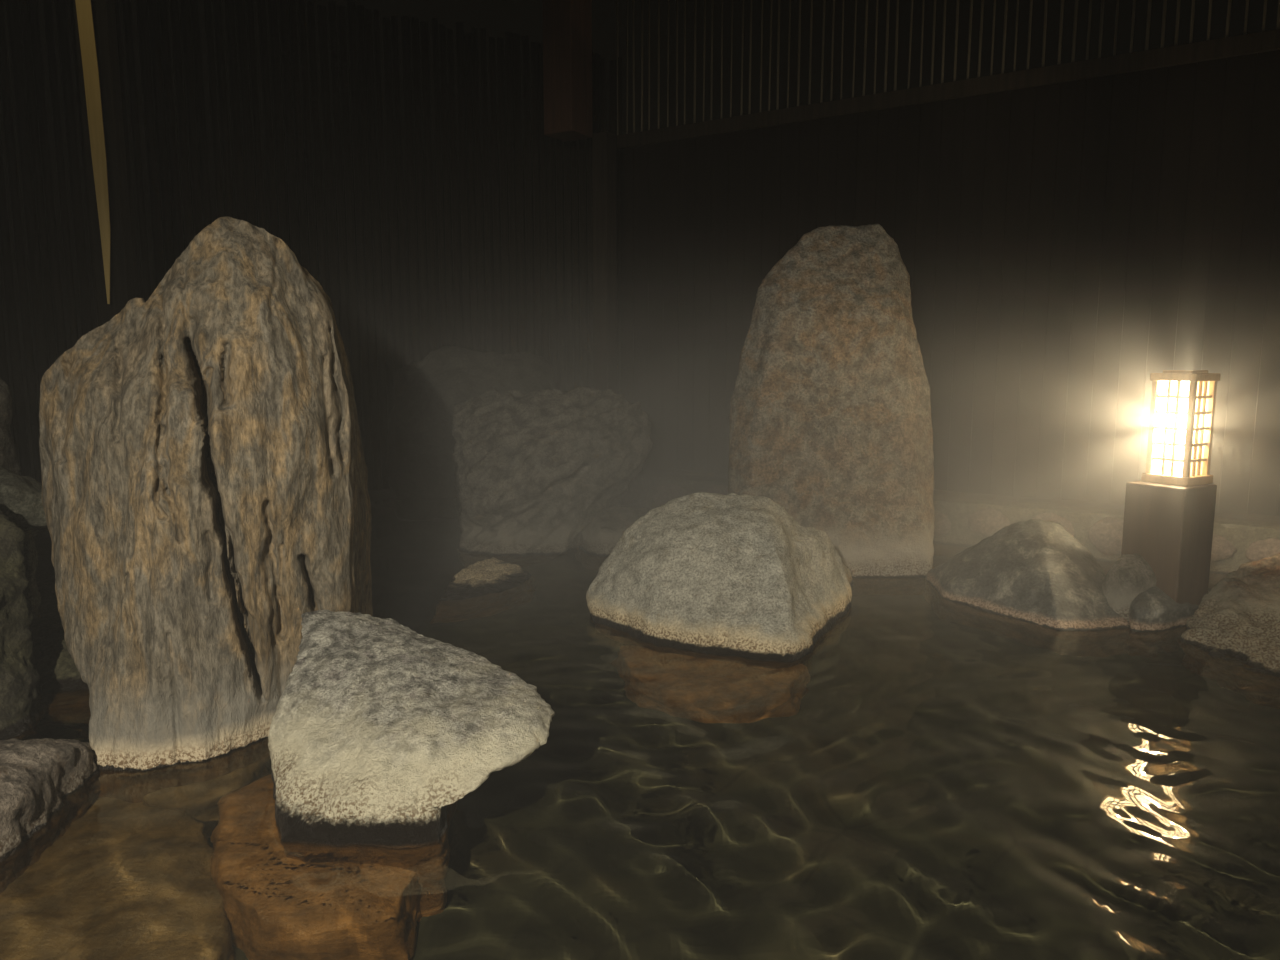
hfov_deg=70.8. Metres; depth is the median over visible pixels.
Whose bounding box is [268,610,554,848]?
boulder
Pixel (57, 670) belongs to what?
boulder
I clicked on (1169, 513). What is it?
lantern
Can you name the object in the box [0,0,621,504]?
wall
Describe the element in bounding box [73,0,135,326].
post
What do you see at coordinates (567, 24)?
wooden post
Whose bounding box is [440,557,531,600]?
flat stone
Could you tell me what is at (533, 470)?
boulder
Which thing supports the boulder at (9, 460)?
on the floor
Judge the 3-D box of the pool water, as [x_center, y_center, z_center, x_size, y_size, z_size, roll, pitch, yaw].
[0.250,0.951,4.213,12.500,0.031,11.100,0,8,0]
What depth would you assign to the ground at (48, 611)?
5.58 m
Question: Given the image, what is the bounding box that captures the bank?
[20,464,455,500]
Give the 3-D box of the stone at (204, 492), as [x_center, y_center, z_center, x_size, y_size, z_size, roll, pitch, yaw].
[-1.740,0.211,3.919,1.395,2.594,1.156,-6,10,-40]
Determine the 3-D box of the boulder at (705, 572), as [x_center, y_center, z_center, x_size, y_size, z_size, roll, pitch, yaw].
[0.506,0.682,5.537,1.485,1.269,1.817,3,8,23]
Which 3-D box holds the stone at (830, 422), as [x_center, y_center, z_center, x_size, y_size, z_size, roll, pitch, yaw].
[1.394,-0.326,6.491,1.555,2.991,0.807,0,8,0]
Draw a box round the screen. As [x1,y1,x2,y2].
[616,0,1279,134]
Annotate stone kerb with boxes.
[620,472,1279,573]
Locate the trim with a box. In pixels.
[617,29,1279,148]
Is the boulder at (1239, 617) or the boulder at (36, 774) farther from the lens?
the boulder at (1239, 617)
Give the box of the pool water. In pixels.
[0,500,1279,959]
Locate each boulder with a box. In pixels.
[0,378,20,474]
[0,510,41,739]
[0,738,98,861]
[33,621,88,692]
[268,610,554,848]
[384,346,559,521]
[452,386,652,555]
[586,492,853,661]
[925,519,1129,630]
[1180,553,1279,675]
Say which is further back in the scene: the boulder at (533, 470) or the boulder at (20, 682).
the boulder at (533, 470)
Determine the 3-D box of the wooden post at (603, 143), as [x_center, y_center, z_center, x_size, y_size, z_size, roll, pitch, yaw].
[-0.344,-1.612,8.865,0.170,3.450,0.170,5,9,32]
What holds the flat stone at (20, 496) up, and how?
on the floor
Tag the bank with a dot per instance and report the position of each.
(382, 494)
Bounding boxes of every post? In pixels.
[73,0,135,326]
[542,0,592,141]
[592,131,616,393]
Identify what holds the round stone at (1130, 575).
on the floor
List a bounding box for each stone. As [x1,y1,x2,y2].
[0,465,48,617]
[39,216,372,770]
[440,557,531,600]
[579,506,648,556]
[728,224,934,577]
[1102,553,1156,621]
[1129,587,1198,631]
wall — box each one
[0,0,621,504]
[620,50,1279,515]
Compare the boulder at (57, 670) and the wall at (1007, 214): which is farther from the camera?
the wall at (1007, 214)
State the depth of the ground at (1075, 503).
7.68 m
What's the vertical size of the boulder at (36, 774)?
0.798 m
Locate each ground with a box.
[30,531,60,658]
[642,468,1279,522]
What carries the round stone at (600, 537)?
on the floor
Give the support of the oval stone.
on the floor
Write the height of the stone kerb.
0.969 m
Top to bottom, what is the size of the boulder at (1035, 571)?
1.014 m
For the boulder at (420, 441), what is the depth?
8.11 m
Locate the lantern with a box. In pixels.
[1121,370,1220,605]

